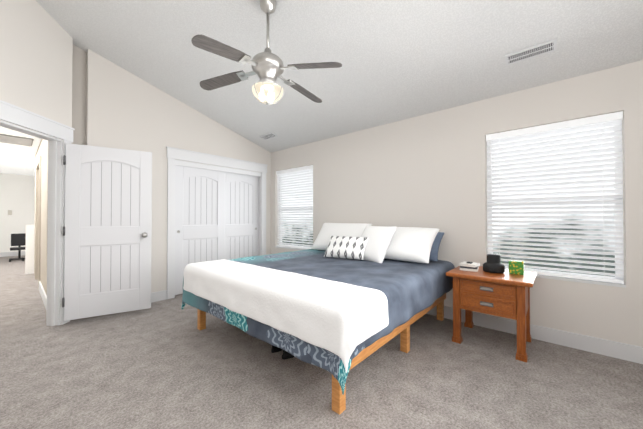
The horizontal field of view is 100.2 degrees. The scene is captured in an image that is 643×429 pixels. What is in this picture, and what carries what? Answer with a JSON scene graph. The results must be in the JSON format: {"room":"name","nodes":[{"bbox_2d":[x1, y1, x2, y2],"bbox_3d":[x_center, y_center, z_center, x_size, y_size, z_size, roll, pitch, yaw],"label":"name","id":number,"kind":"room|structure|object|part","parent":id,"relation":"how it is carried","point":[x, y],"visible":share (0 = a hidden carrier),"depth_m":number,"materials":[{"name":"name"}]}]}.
{"room":"bedroom","nodes":[
{"label":"bedroom","id":0,"kind":"room"},
{"bbox_2d":[0,126,40,175],"bbox_3d":[-6.439,-1.307,3.933,9.822,0.120,3.920,-1,-1,41],"label":"ceiling","id":1,"kind":"structure","parent":0,"point":[17,159],"depth_m":5.70,"materials":[{"name":"white paint"}]},
{"bbox_2d":[0,134,33,145],"bbox_3d":[-5.189,-1.232,4.356,0.650,0.022,0.700,-1,-1,41],"label":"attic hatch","id":2,"kind":"object","parent":1,"relation":"in","point":[15,140],"visible":1,"depth_m":4.43,"materials":[{"name":"grey"}]},
{"bbox_2d":[0,139,47,294],"bbox_3d":[-5.567,-0.097,4.873,9.786,2.600,6.500,-1,-1,41],"label":"wall","id":3,"kind":"structure","parent":0,"point":[18,195],"depth_m":7.83,"materials":[{"name":"beige paint"}]},
{"bbox_2d":[0,251,24,256],"bbox_3d":[-9.352,1.166,7.722,0.020,0.130,1.750,-1,-1,41],"label":"baseboard","id":4,"kind":"structure","parent":3,"relation":"attached to","point":[3,254],"depth_m":7.92,"materials":[{"name":"white"}]},
{"bbox_2d":[39,281,46,310],"bbox_3d":[-3.818,1.126,3.699,1.850,0.130,0.016,-1,-1,41],"label":"baseboard","id":5,"kind":"structure","parent":3,"relation":"attached to","point":[44,297],"depth_m":3.68,"materials":[{"name":"white"}]},
{"bbox_2d":[0,0,72,139],"bbox_3d":[-2.789,-0.777,1.895,0.120,3.900,2.250,0,-1,-4],"label":"wall","id":6,"kind":"structure","parent":0,"point":[36,46],"depth_m":2.61,"materials":[{"name":"white paint"}]},
{"bbox_2d":[0,100,74,325],"bbox_3d":[-2.813,0.105,2.486,0.846,2.148,0.846,-1,-1,41],"label":"door frame","id":7,"kind":"structure","parent":6,"relation":"attached to","point":[18,116],"depth_m":2.87,"materials":[{"name":"white wood"}]},
{"bbox_2d":[62,143,151,320],"bbox_3d":[-2.410,0.187,3.076,0.330,1.905,0.774,-1,-1,41],"label":"entry door","id":8,"kind":"structure","parent":6,"relation":"in","point":[107,230],"depth_m":3.07,"materials":[{"name":"white wood"}]},
{"bbox_2d":[72,45,270,292],"bbox_3d":[-2.170,-0.653,4.324,0.740,3.700,2.875,-1,-1,41],"label":"wall","id":9,"kind":"structure","parent":0,"point":[115,106],"depth_m":3.66,"materials":[{"name":"white paint"}]},
{"bbox_2d":[151,290,166,302],"bbox_3d":[-2.461,1.124,3.457,0.016,0.130,0.860,-1,-1,41],"label":"baseboard","id":10,"kind":"structure","parent":9,"relation":"attached to","point":[160,295],"depth_m":3.70,"materials":[{"name":"white"}]},
{"bbox_2d":[175,165,257,294],"bbox_3d":[-1.671,0.216,4.489,0.085,1.925,1.492,-1,-1,41],"label":"closet doors","id":11,"kind":"structure","parent":9,"relation":"in","point":[216,215],"depth_m":4.35,"materials":[{"name":"white wood"}]},
{"bbox_2d":[166,146,267,298],"bbox_3d":[-1.663,0.125,4.482,0.186,2.148,1.750,-1,-1,41],"label":"door frame","id":12,"kind":"structure","parent":9,"relation":"attached to","point":[178,154],"depth_m":4.12,"materials":[{"name":"white wood"}]},
{"bbox_2d":[0,255,642,428],"bbox_3d":[-4.298,1.239,3.490,15.200,0.100,8.100,-1,-1,41],"label":"floor","id":13,"kind":"structure","parent":0,"point":[165,364],"depth_m":1.91,"materials":[{"name":"carpet"}]},
{"bbox_2d":[9,233,25,261],"bbox_3d":[-8.006,0.868,7.153,0.428,0.712,0.407,-1,-1,41],"label":"chair","id":14,"kind":"object","parent":13,"relation":"on","point":[19,240],"visible":0.73,"depth_m":7.17,"materials":[{"name":"black"}]},
{"bbox_2d":[271,345,276,352],"bbox_3d":[-0.347,1.128,2.395,0.097,0.100,0.266,0,-1,35],"label":"shoe","id":15,"kind":"object","parent":13,"relation":"on","point":[274,349],"depth_m":2.29,"materials":[{"name":"black fabric"}]},
{"bbox_2d":[277,347,294,359],"bbox_3d":[-0.225,1.127,2.276,0.266,0.100,0.098,1,-1,-43],"label":"shoe","id":16,"kind":"object","parent":13,"relation":"on","point":[285,355],"depth_m":2.19,"materials":[{"name":"black fabric"}]},
{"bbox_2d":[182,223,454,414],"bbox_3d":[0.019,0.647,2.845,2.166,1.070,2.152,-1,-1,41],"label":"bed","id":17,"kind":"object","parent":13,"relation":"on","point":[338,301],"visible":1,"depth_m":2.05,"materials":[{"name":"white fabric"}]},
{"bbox_2d":[183,259,388,372],"bbox_3d":[-0.470,0.648,2.137,1.978,0.342,0.444,-1,-1,41],"label":"blanket","id":18,"kind":"object","parent":17,"relation":"on","point":[329,322],"depth_m":1.68,"materials":[{"name":"white fabric"}]},
{"bbox_3d":[0.057,1.021,2.914,1.870,0.325,1.985,-1,-1,41],"label":"frame","id":19,"kind":"part","parent":17,"relation":"part of","materials":[{"name":"brown wood"}]},
{"bbox_2d":[311,223,371,250],"bbox_3d":[0.261,0.317,3.772,0.920,0.410,0.345,-1,-1,41],"label":"pillow","id":20,"kind":"object","parent":17,"relation":"on","point":[321,243],"depth_m":3.75,"materials":[{"name":"white fabric"}]},
{"bbox_2d":[361,225,395,262],"bbox_3d":[0.594,0.330,3.073,0.549,0.424,0.378,-1,-1,41],"label":"pillow","id":21,"kind":"object","parent":17,"relation":"on","point":[378,243],"depth_m":2.95,"materials":[{"name":"white fabric"}]},
{"bbox_2d":[384,227,438,262],"bbox_3d":[0.855,0.323,3.083,0.920,0.367,0.376,-1,-1,41],"label":"pillow","id":22,"kind":"object","parent":17,"relation":"on","point":[406,244],"depth_m":2.90,"materials":[{"name":"white fabric"}]},
{"bbox_2d":[429,232,443,260],"bbox_3d":[1.023,0.356,3.215,0.840,0.322,0.290,-1,-1,41],"label":"pillow","id":23,"kind":"object","parent":17,"relation":"on","point":[437,236],"depth_m":2.94,"materials":[{"name":"fabric"}]},
{"bbox_2d":[446,266,536,362],"bbox_3d":[1.588,0.859,2.511,0.640,0.640,0.585,-1,-1,41],"label":"nightstand","id":24,"kind":"object","parent":13,"relation":"on","point":[505,294],"visible":0.94,"depth_m":2.33,"materials":[{"name":"brown wood"}]},
{"bbox_2d":[459,261,479,271],"bbox_3d":[1.448,0.502,2.628,0.165,0.074,0.184,0,-1,35],"label":"books","id":25,"kind":"object","parent":24,"relation":"on","point":[468,266],"visible":1,"depth_m":2.58,"materials":[{"name":"white paper"}]},
{"bbox_2d":[483,254,504,273],"bbox_3d":[1.600,0.456,2.506,0.176,0.164,0.228,-1,-1,41],"label":"camera bag","id":26,"kind":"object","parent":24,"relation":"on","point":[492,264],"visible":1,"depth_m":2.47,"materials":[{"name":"black fabric"}]},
{"bbox_2d":[508,260,523,274],"bbox_3d":[1.764,0.480,2.435,0.110,0.115,0.055,-1,-1,41],"label":"tissue box","id":27,"kind":"object","parent":24,"relation":"on","point":[516,267],"visible":1,"depth_m":2.42,"materials":[{"name":"green cardboard"}]},
{"bbox_2d":[36,0,642,152],"bbox_3d":[-0.438,-1.986,1.522,6.550,1.756,5.750,-1,-1,41],"label":"ceiling","id":28,"kind":"structure","parent":0,"point":[398,60],"depth_m":2.56,"materials":[{"name":"paint"}]},
{"bbox_2d":[191,0,341,104],"bbox_3d":[-0.429,-1.337,2.163,1.089,0.886,0.728,0,-1,-17],"label":"fan","id":29,"kind":"object","parent":28,"relation":"hanging from","point":[268,68],"visible":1,"depth_m":2.11,"materials":[{"name":"silver metal"}]},
{"bbox_2d":[259,132,276,139],"bbox_3d":[-0.896,-1.316,4.530,0.335,0.043,0.119,-1,-1,41],"label":"ceiling vent","id":30,"kind":"object","parent":28,"relation":"in","point":[268,136],"visible":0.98,"depth_m":4.51,"materials":[{"name":"white metal"}]},
{"bbox_2d":[505,38,556,65],"bbox_3d":[1.730,-1.342,2.232,0.335,0.043,0.119,-1,-1,41],"label":"ceiling vent","id":31,"kind":"object","parent":28,"relation":"in","point":[549,46],"visible":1,"depth_m":2.21,"materials":[{"name":"white metal"}]},
{"bbox_2d":[271,60,642,346],"bbox_3d":[1.185,-0.187,3.406,5.900,2.750,0.150,-1,-1,41],"label":"wall","id":32,"kind":"structure","parent":0,"point":[428,170],"depth_m":2.94,"materials":[{"name":"white paint"}]},
{"bbox_2d":[279,176,312,247],"bbox_3d":[-0.431,-0.110,4.870,0.980,1.435,0.040,-1,-1,41],"label":"window","id":33,"kind":"structure","parent":32,"relation":"in","point":[281,223],"depth_m":5.00,"materials":[{"name":"white plastic"}]},
{"bbox_2d":[276,165,312,248],"bbox_3d":[-0.476,-0.114,4.818,0.968,1.419,0.069,-1,-1,41],"label":"window blind","id":34,"kind":"object","parent":33,"relation":"attached to","point":[295,171],"visible":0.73,"depth_m":4.80,"materials":[{"name":"white plastic"}]},
{"bbox_2d":[275,246,625,287],"bbox_3d":[0.828,0.599,3.675,4.438,0.018,0.111,-1,-1,41],"label":"trim","id":35,"kind":"structure","parent":32,"relation":"attached to","point":[583,281],"depth_m":2.39,"materials":[{"name":"white"}]},
{"bbox_2d":[426,306,642,363],"bbox_3d":[1.179,1.122,3.272,5.750,0.130,0.040,-1,-1,41],"label":"baseboard","id":36,"kind":"structure","parent":32,"relation":"attached to","point":[622,351],"depth_m":2.41,"materials":[{"name":"white"}]},
{"bbox_2d":[487,123,623,280],"bbox_3d":[2.178,-0.133,2.601,0.985,1.435,0.040,-1,-1,41],"label":"window","id":37,"kind":"structure","parent":32,"relation":"in","point":[600,276],"depth_m":2.38,"materials":[{"name":"white plastic"}]},
{"bbox_2d":[486,111,623,283],"bbox_3d":[2.132,-0.137,2.549,0.973,1.419,0.069,-1,-1,41],"label":"window blind","id":38,"kind":"object","parent":37,"relation":"attached to","point":[592,122],"visible":0.9,"depth_m":2.48,"materials":[{"name":"white plastic"}]},
{"label":"outside","id":39,"kind":"structure","parent":0,"visible":0},
{"bbox_2d":[282,126,614,276],"bbox_3d":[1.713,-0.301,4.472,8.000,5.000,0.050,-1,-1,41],"label":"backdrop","id":40,"kind":"structure","parent":39,"point":[581,259],"depth_m":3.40,"materials":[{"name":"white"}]}
]}

